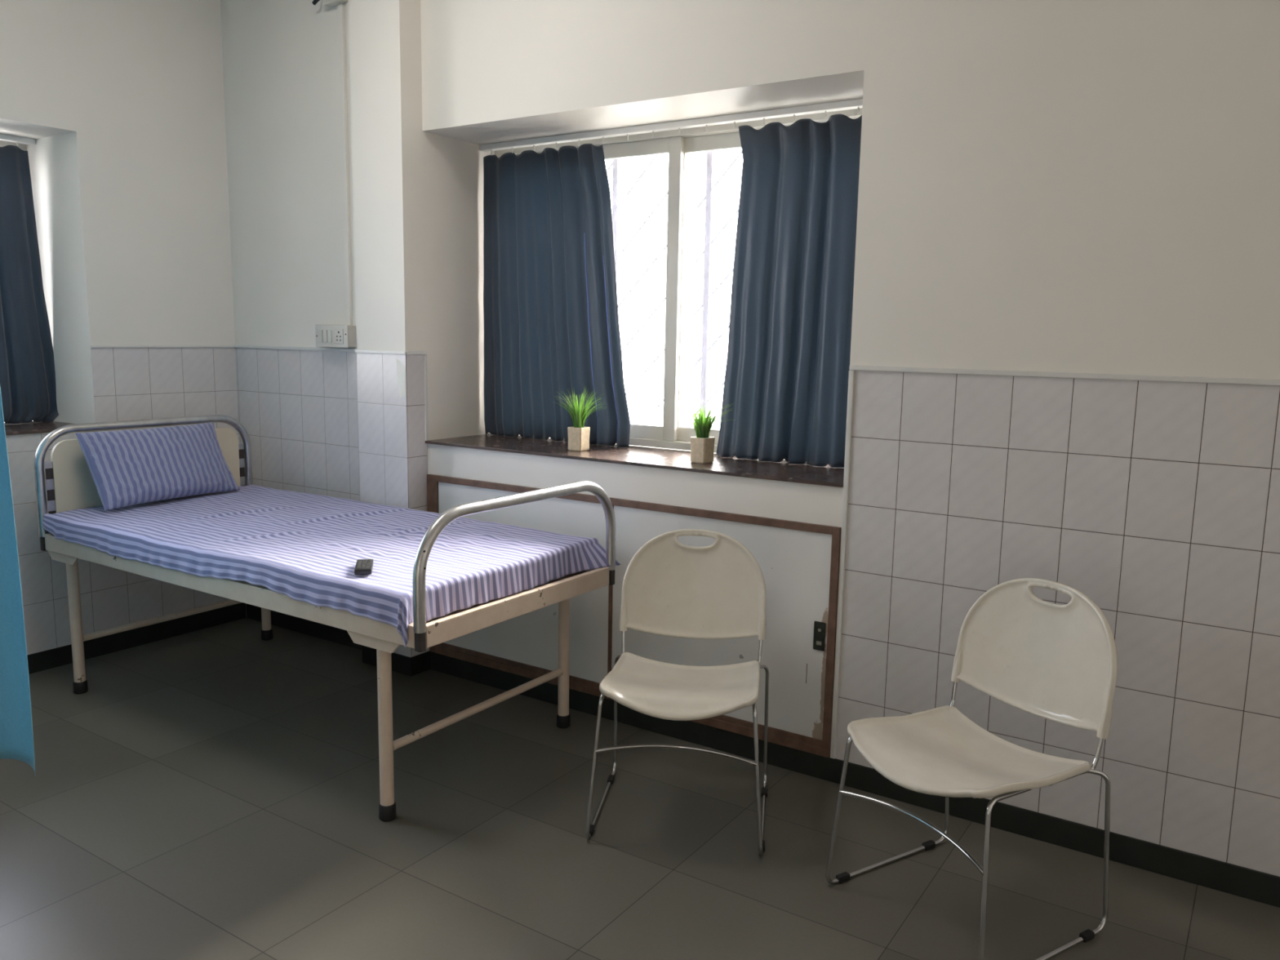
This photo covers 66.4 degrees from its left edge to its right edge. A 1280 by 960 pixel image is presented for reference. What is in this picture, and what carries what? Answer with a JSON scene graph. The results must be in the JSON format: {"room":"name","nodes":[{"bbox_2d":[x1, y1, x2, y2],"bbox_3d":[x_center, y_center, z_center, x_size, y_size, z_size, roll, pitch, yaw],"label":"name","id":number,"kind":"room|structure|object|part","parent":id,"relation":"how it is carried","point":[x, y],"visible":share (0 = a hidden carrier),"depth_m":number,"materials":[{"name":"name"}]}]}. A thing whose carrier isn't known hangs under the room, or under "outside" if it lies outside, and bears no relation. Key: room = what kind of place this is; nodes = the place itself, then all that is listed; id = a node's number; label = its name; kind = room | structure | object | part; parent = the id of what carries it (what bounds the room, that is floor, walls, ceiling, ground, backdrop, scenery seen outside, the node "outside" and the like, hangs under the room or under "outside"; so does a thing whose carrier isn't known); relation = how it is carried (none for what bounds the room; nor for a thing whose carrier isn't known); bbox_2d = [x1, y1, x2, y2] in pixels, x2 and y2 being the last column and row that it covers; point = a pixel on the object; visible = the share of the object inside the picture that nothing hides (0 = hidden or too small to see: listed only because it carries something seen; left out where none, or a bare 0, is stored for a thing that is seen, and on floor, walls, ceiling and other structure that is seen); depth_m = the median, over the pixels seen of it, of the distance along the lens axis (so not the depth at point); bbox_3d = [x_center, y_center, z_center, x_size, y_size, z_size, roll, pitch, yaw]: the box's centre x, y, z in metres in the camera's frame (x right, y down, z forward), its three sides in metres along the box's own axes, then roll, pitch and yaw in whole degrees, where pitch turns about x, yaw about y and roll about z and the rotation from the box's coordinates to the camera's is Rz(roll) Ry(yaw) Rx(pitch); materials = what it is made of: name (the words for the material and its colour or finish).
{"room":"hospital room","nodes":[
{"label":"hospital room","id":0,"kind":"room"},
{"bbox_2d":[0,0,246,654],"bbox_3d":[-3.403,-0.601,2.540,0.503,3.050,4.900,7,10,33],"label":"wall","id":1,"kind":"structure","parent":0,"point":[122,102],"depth_m":4.02,"materials":[{"name":"white paint"}]},
{"bbox_2d":[0,133,35,146],"bbox_3d":[-2.834,-1.290,3.439,0.036,0.042,1.324,7,10,33],"label":"track","id":2,"kind":"object","parent":1,"relation":"attached to","point":[4,137],"visible":1,"depth_m":3.92,"materials":[{"name":"white metal"}]},
{"bbox_2d":[0,145,58,423],"bbox_3d":[-2.550,-0.777,3.918,0.044,1.106,0.372,7,10,35],"label":"curtain","id":3,"kind":"object","parent":2,"relation":"hanging from","point":[28,386],"visible":1,"depth_m":3.98,"materials":[{"name":"blue fabric"}]},
{"bbox_2d":[0,140,73,435],"bbox_3d":[-2.771,-0.729,3.474,0.514,1.159,1.329,7,10,33],"label":"window","id":4,"kind":"structure","parent":1,"relation":"in","point":[32,427],"depth_m":3.93,"materials":[{"name":"beige metal"}]},
{"bbox_3d":[-2.944,-0.754,3.586,0.100,1.148,1.328,7,10,33],"label":"frame","id":5,"kind":"part","parent":4,"relation":"part of","materials":[{"name":"beige metal"}]},
{"bbox_3d":[-2.740,-0.156,3.532,0.414,0.010,1.329,7,10,33],"label":"sill","id":6,"kind":"part","parent":4,"relation":"part of","materials":[{"name":"stone"}]},
{"bbox_2d":[26,602,246,674],"bbox_3d":[-3.218,0.892,2.623,0.007,0.078,4.882,7,10,33],"label":"baseboard","id":7,"kind":"structure","parent":1,"relation":"attached to","point":[62,655],"depth_m":4.20,"materials":[{"name":"stone"}]},
{"bbox_2d":[90,345,234,347],"bbox_3d":[-2.025,-0.571,4.190,0.009,0.010,0.640,7,10,33],"label":"trim","id":8,"kind":"structure","parent":1,"relation":"attached to","point":[91,346],"depth_m":4.17,"materials":[{"name":"white tile"}]},
{"bbox_2d":[348,0,429,657],"bbox_3d":[-0.972,-0.746,3.795,0.278,3.050,0.109,7,10,33],"label":"wall column","id":9,"kind":"structure","parent":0,"point":[385,35],"depth_m":3.72,"materials":[{"name":"white paint"}]},
{"bbox_2d":[361,644,430,676],"bbox_3d":[-0.999,0.724,4.013,0.285,0.077,0.112,7,10,33],"label":"baseboard","id":10,"kind":"structure","parent":9,"relation":"attached to","point":[406,665],"depth_m":3.94,"materials":[{"name":"stone"}]},
{"bbox_2d":[567,426,590,451],"bbox_3d":[-0.226,-0.153,3.612,0.063,0.086,0.063,6,10,31],"label":"pot","id":11,"kind":"object","parent":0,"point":[578,436],"depth_m":3.59,"materials":[{"name":"beige ceramic"}]},
{"bbox_2d":[0,617,1279,959],"bbox_3d":[-0.267,1.289,0.914,7.963,0.100,5.650,7,10,33],"label":"floor","id":12,"kind":"structure","parent":0,"point":[212,793],"depth_m":2.60,"materials":[{"name":"tile"}]},
{"bbox_2d":[33,414,616,821],"bbox_3d":[-1.156,0.340,3.465,1.995,0.992,0.898,7,10,33],"label":"hospital bed","id":13,"kind":"object","parent":12,"relation":"on","point":[70,485],"visible":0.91,"depth_m":3.15,"materials":[{"name":"beige metal"}]},
{"bbox_2d":[40,537,45,551],"bbox_3d":[-2.210,0.236,3.632,0.022,0.052,0.022,7,10,33],"label":"socket","id":14,"kind":"object","parent":13,"relation":"attached to","point":[42,540],"depth_m":3.62,"materials":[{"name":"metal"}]},
{"bbox_3d":[-2.112,0.284,3.583,0.217,0.034,0.007,7,10,33],"label":"gusset plate","id":15,"kind":"part","parent":13,"relation":"part of","materials":[{"name":"beige metal"}]},
{"bbox_3d":[-2.091,0.525,3.627,0.039,0.503,0.039,7,10,33],"label":"leg","id":16,"kind":"part","parent":13,"relation":"part of","materials":[{"name":"beige metal"}]},
{"bbox_3d":[-1.968,-0.022,3.959,0.014,0.335,0.771,7,10,33],"label":"headboard panel","id":17,"kind":"part","parent":13,"relation":"part of","materials":[{"name":"beige laminate"}]},
{"bbox_3d":[-1.387,0.320,3.109,1.931,0.061,0.036,7,10,33],"label":"rail","id":18,"kind":"part","parent":13,"relation":"part of","materials":[{"name":"beige metal"}]},
{"bbox_3d":[-1.646,0.434,4.292,0.039,0.503,0.039,7,10,33],"label":"leg","id":19,"kind":"part","parent":13,"relation":"part of","materials":[{"name":"beige metal"}]},
{"bbox_3d":[-0.729,0.444,2.680,0.217,0.034,0.007,7,10,33],"label":"gusset plate","id":20,"kind":"part","parent":13,"relation":"part of","materials":[{"name":"beige metal"}]},
{"bbox_3d":[-0.708,0.684,2.725,0.039,0.503,0.039,7,10,33],"label":"leg","id":21,"kind":"part","parent":13,"relation":"part of","materials":[{"name":"beige metal"}]},
{"bbox_2d":[414,632,426,652],"bbox_3d":[-0.576,0.424,2.565,0.022,0.052,0.022,7,10,33],"label":"socket","id":22,"kind":"object","parent":13,"relation":"attached to","point":[420,637],"depth_m":2.56,"materials":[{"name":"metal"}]},
{"bbox_3d":[-0.340,0.366,2.923,0.022,0.061,0.831,7,10,33],"label":"foot rail","id":23,"kind":"part","parent":13,"relation":"part of","materials":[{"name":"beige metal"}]},
{"bbox_3d":[-0.264,0.593,3.389,0.039,0.503,0.039,7,10,33],"label":"leg","id":24,"kind":"part","parent":13,"relation":"part of","materials":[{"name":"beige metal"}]},
{"bbox_2d":[608,569,614,585],"bbox_3d":[-0.098,0.326,3.280,0.022,0.052,0.022,7,10,33],"label":"socket","id":25,"kind":"object","parent":13,"relation":"attached to","point":[611,572],"depth_m":3.27,"materials":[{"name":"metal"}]},
{"bbox_2d":[585,528,768,855],"bbox_3d":[0.128,0.572,2.777,0.486,0.781,0.532,2,9,8],"label":"chair","id":26,"kind":"object","parent":12,"relation":"on","point":[671,588],"visible":1,"depth_m":2.93,"materials":[{"name":"beige plastic"}]},
{"bbox_3d":[-0.082,0.746,2.828,0.066,0.414,0.450,2,9,8],"label":"frame","id":27,"kind":"part","parent":26,"relation":"part of","materials":[{"name":"silver metal"}]},
{"bbox_3d":[0.120,0.564,2.723,0.424,0.065,0.426,2,9,8],"label":"seat","id":28,"kind":"part","parent":26,"relation":"part of","materials":[{"name":"beige plastic"}]},
{"bbox_3d":[0.164,0.317,2.955,0.439,0.328,0.100,2,9,8],"label":"backrest","id":29,"kind":"part","parent":26,"relation":"part of","materials":[{"name":"beige plastic"}]},
{"bbox_3d":[0.328,0.762,2.768,0.066,0.414,0.450,2,9,8],"label":"frame","id":30,"kind":"part","parent":26,"relation":"part of","materials":[{"name":"silver metal"}]},
{"bbox_2d":[825,577,1117,959],"bbox_3d":[0.791,0.652,2.323,0.532,0.781,0.486,-4,10,-32],"label":"chair","id":31,"kind":"object","parent":12,"relation":"on","point":[1057,663],"visible":1,"depth_m":2.35,"materials":[{"name":"beige plastic"}]},
{"bbox_3d":[0.672,0.805,2.520,0.450,0.414,0.066,-4,10,-32],"label":"frame","id":32,"kind":"part","parent":31,"relation":"part of","materials":[{"name":"silver metal"}]},
{"bbox_3d":[0.747,0.639,2.292,0.426,0.065,0.424,-4,10,-32],"label":"seat","id":33,"kind":"part","parent":31,"relation":"part of","materials":[{"name":"beige plastic"}]},
{"bbox_3d":[0.978,0.414,2.403,0.100,0.328,0.439,-4,10,-32],"label":"backrest","id":34,"kind":"part","parent":31,"relation":"part of","materials":[{"name":"beige plastic"}]},
{"bbox_3d":[0.893,0.861,2.173,0.450,0.414,0.066,-4,10,-32],"label":"frame","id":35,"kind":"part","parent":31,"relation":"part of","materials":[{"name":"silver metal"}]},
{"bbox_2d":[690,436,715,463],"bbox_3d":[0.212,-0.103,3.330,0.063,0.086,0.063,8,11,39],"label":"pot","id":36,"kind":"object","parent":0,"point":[702,448],"depth_m":3.31,"materials":[{"name":"beige ceramic"}]},
{"bbox_2d":[220,0,1279,876],"bbox_3d":[1.134,-0.557,2.779,7.813,3.050,0.503,7,10,33],"label":"wall","id":37,"kind":"structure","parent":0,"point":[1071,186],"depth_m":2.65,"materials":[{"name":"white paint"}]},
{"bbox_2d":[234,344,356,351],"bbox_3d":[-1.455,-0.565,4.203,0.944,0.013,0.009,7,10,33],"label":"trim","id":38,"kind":"structure","parent":37,"relation":"attached to","point":[235,345],"depth_m":4.21,"materials":[{"name":"white tile"}]},
{"bbox_2d":[246,604,362,649],"bbox_3d":[-1.477,0.660,4.387,0.929,0.078,0.007,7,10,33],"label":"baseboard","id":39,"kind":"structure","parent":37,"relation":"attached to","point":[340,636],"depth_m":4.40,"materials":[{"name":"stone"}]},
{"bbox_2d":[311,0,352,325],"bbox_3d":[-1.226,-1.299,3.922,0.154,1.342,0.052,7,10,33],"label":"cable trunking","id":40,"kind":"object","parent":37,"relation":"attached to","point":[341,24],"visible":0.91,"depth_m":3.91,"materials":[{"name":"white paint"}]},
{"bbox_2d":[315,324,355,347],"bbox_3d":[-1.258,-0.594,4.040,0.201,0.092,0.053,7,10,33],"label":"box","id":41,"kind":"object","parent":37,"relation":"attached to","point":[326,335],"visible":1,"depth_m":4.01,"materials":[{"name":"beige plastic"}]},
{"bbox_2d":[318,329,323,342],"bbox_3d":[-1.323,-0.596,4.054,0.023,0.050,0.005,7,10,33],"label":"rocker switch","id":42,"kind":"object","parent":41,"relation":"attached to","point":[320,331],"depth_m":4.05,"materials":[{"name":"beige plastic"}]},
{"bbox_2d":[323,329,327,342],"bbox_3d":[-1.299,-0.594,4.039,0.023,0.050,0.005,7,10,33],"label":"rocker switch","id":43,"kind":"object","parent":41,"relation":"attached to","point":[325,331],"depth_m":4.03,"materials":[{"name":"beige plastic"}]},
{"bbox_2d":[327,329,332,342],"bbox_3d":[-1.276,-0.591,4.024,0.023,0.050,0.005,7,10,33],"label":"rocker switch","id":44,"kind":"object","parent":41,"relation":"attached to","point":[329,331],"depth_m":4.02,"materials":[{"name":"beige plastic"}]},
{"bbox_2d":[334,328,343,343],"bbox_3d":[-1.229,-0.586,3.995,0.052,0.060,0.003,7,10,33],"label":"socket","id":45,"kind":"object","parent":41,"relation":"attached to","point":[339,333],"depth_m":3.99,"materials":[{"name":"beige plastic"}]},
{"bbox_2d":[355,349,406,355],"bbox_3d":[-1.004,-0.495,3.784,0.282,0.014,0.010,7,10,33],"label":"trim","id":46,"kind":"structure","parent":37,"relation":"attached to","point":[359,351],"depth_m":3.77,"materials":[{"name":"white tile"}]},
{"bbox_2d":[406,351,426,355],"bbox_3d":[-0.857,-0.488,3.756,0.010,0.014,0.104,7,10,33],"label":"trim","id":47,"kind":"structure","parent":37,"relation":"attached to","point":[408,353],"depth_m":3.75,"materials":[{"name":"white tile"}]},
{"bbox_2d":[423,355,427,440],"bbox_3d":[-0.836,-0.320,3.820,0.008,0.335,0.012,7,10,33],"label":"trim","id":48,"kind":"structure","parent":37,"relation":"attached to","point":[424,356],"depth_m":3.82,"materials":[{"name":"white tile"}]},
{"bbox_2d":[426,474,841,757],"bbox_3d":[-0.124,0.418,3.445,1.724,0.724,0.013,7,10,33],"label":"wall panel","id":49,"kind":"object","parent":37,"relation":"attached to","point":[798,562],"visible":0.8,"depth_m":3.25,"materials":[{"name":"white wood"}]},
{"bbox_3d":[-0.451,0.368,3.661,0.824,0.652,0.005,7,10,33],"label":"door","id":50,"kind":"part","parent":49,"relation":"part of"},
{"bbox_3d":[0.240,0.448,3.210,0.804,0.652,0.005,7,10,33],"label":"door","id":51,"kind":"part","parent":49,"relation":"part of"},
{"bbox_3d":[0.550,0.479,3.001,0.037,0.090,0.005,7,10,33],"label":"lock plate","id":52,"kind":"part","parent":49,"relation":"part of","materials":[{"name":"metal"}]},
{"bbox_2d":[425,107,862,487],"bbox_3d":[0.028,-0.673,3.496,1.733,1.179,0.514,7,10,33],"label":"window","id":53,"kind":"structure","parent":37,"relation":"in","point":[670,436],"depth_m":3.61,"materials":[{"name":"beige metal"}]},
{"bbox_2d":[556,386,606,451],"bbox_3d":[-0.220,-0.225,3.588,0.213,0.236,0.193,6,10,31],"label":"potted grass","id":54,"kind":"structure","parent":53,"relation":"on","point":[578,434],"depth_m":3.59,"materials":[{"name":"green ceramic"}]},
{"bbox_3d":[-0.212,-0.738,3.868,0.856,1.110,0.020,7,10,33],"label":"sash","id":55,"kind":"part","parent":53,"relation":"part of","materials":[{"name":"glass"}]},
{"bbox_3d":[-0.009,-0.089,3.541,1.733,0.010,0.414,7,10,33],"label":"sill","id":56,"kind":"part","parent":53,"relation":"part of","materials":[{"name":"stone"}]},
{"bbox_2d":[606,154,667,287],"bbox_3d":[-0.012,-0.994,3.778,0.281,0.487,0.012,7,10,33],"label":"window grille","id":57,"kind":"object","parent":53,"relation":"attached to","point":[615,205],"depth_m":3.81,"materials":[{"name":"metal"}]},
{"bbox_2d":[676,395,736,463],"bbox_3d":[0.214,-0.175,3.319,0.208,0.232,0.186,8,11,39],"label":"potted grass","id":58,"kind":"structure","parent":53,"relation":"on","point":[702,446],"depth_m":3.31,"materials":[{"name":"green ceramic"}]},
{"bbox_3d":[0.480,-0.664,3.452,0.871,1.110,0.020,7,10,33],"label":"sash","id":59,"kind":"part","parent":53,"relation":"part of","materials":[{"name":"clear glass"}]},
{"bbox_2d":[682,151,742,426],"bbox_3d":[0.264,-0.696,3.634,0.225,1.011,0.012,7,10,33],"label":"window grille","id":60,"kind":"object","parent":53,"relation":"attached to","point":[708,198],"depth_m":3.63,"materials":[{"name":"metal"}]},
{"bbox_2d":[479,98,862,155],"bbox_3d":[0.084,-1.245,3.480,1.728,0.042,0.036,7,10,33],"label":"track","id":61,"kind":"object","parent":37,"relation":"attached to","point":[857,104],"visible":0.91,"depth_m":3.42,"materials":[{"name":"white metal"}]},
{"bbox_2d":[483,143,630,448],"bbox_3d":[-0.332,-0.716,3.831,0.733,1.130,0.030,7,10,33],"label":"curtain","id":62,"kind":"object","parent":61,"relation":"hanging from","point":[551,315],"visible":0.99,"depth_m":3.84,"materials":[{"name":"blue fabric"}]},
{"bbox_2d":[715,114,862,467],"bbox_3d":[0.536,-0.615,3.256,0.607,1.130,0.042,7,10,35],"label":"curtain","id":63,"kind":"object","parent":61,"relation":"hanging from","point":[788,366],"visible":0.7,"depth_m":3.26,"materials":[{"name":"blue fabric"}]},
{"bbox_2d":[830,370,854,758],"bbox_3d":[0.607,0.270,2.938,0.016,1.192,0.010,7,10,33],"label":"trim","id":64,"kind":"structure","parent":37,"relation":"attached to","point":[851,373],"depth_m":2.93,"materials":[{"name":"white paint"}]},
{"bbox_2d":[430,651,1279,907],"bbox_3d":[1.604,1.014,2.376,5.889,0.078,0.007,7,10,33],"label":"baseboard","id":65,"kind":"structure","parent":37,"relation":"attached to","point":[1233,879],"depth_m":2.85,"materials":[{"name":"stone"}]},
{"bbox_2d":[848,364,1279,386],"bbox_3d":[2.345,-0.128,1.721,4.160,0.014,0.010,7,10,33],"label":"trim","id":66,"kind":"structure","parent":37,"relation":"attached to","point":[898,369],"depth_m":2.51,"materials":[{"name":"grey tile"}]},
{"bbox_3d":[-0.233,-1.828,0.463,7.813,0.100,5.550,7,10,33],"label":"ceiling","id":67,"kind":"structure","parent":0,"visible":0},
{"bbox_3d":[-2.020,-1.698,2.330,1.800,0.768,0.022,7,10,33],"label":"rail","id":68,"kind":"object","parent":67,"relation":"hanging from","visible":0},
{"bbox_2d":[0,386,35,775],"bbox_3d":[-2.090,-0.349,2.562,1.590,1.970,0.091,7,10,33],"label":"curtain","id":69,"kind":"object","parent":68,"relation":"hanging from","point":[16,736],"visible":1,"depth_m":2.28,"materials":[{"name":"blue fabric"}]},
{"bbox_3d":[-1.168,0.210,3.458,1.885,0.060,0.855,7,10,33],"label":"mattress","id":70,"kind":"object","parent":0,"visible":0},
{"bbox_2d":[42,484,621,647],"bbox_3d":[-1.136,0.223,3.438,1.968,0.154,0.915,7,10,33],"label":"sheet","id":71,"kind":"object","parent":70,"relation":"on","point":[300,546],"visible":0.94,"depth_m":3.17,"materials":[{"name":"blue fabric"}]},
{"bbox_2d":[75,422,239,511],"bbox_3d":[-1.885,-0.066,3.859,0.202,0.277,0.591,6,10,29],"label":"pillow","id":72,"kind":"object","parent":71,"relation":"on","point":[127,468],"visible":1,"depth_m":3.78,"materials":[{"name":"blue fabric"}]},
{"bbox_2d":[354,559,373,574],"bbox_3d":[-0.796,0.249,2.824,0.048,0.019,0.132,-1,9,-13],"label":"remote control","id":73,"kind":"object","parent":71,"relation":"on","point":[363,566],"visible":1,"depth_m":2.79,"materials":[{"name":"black plastic"}]}
]}

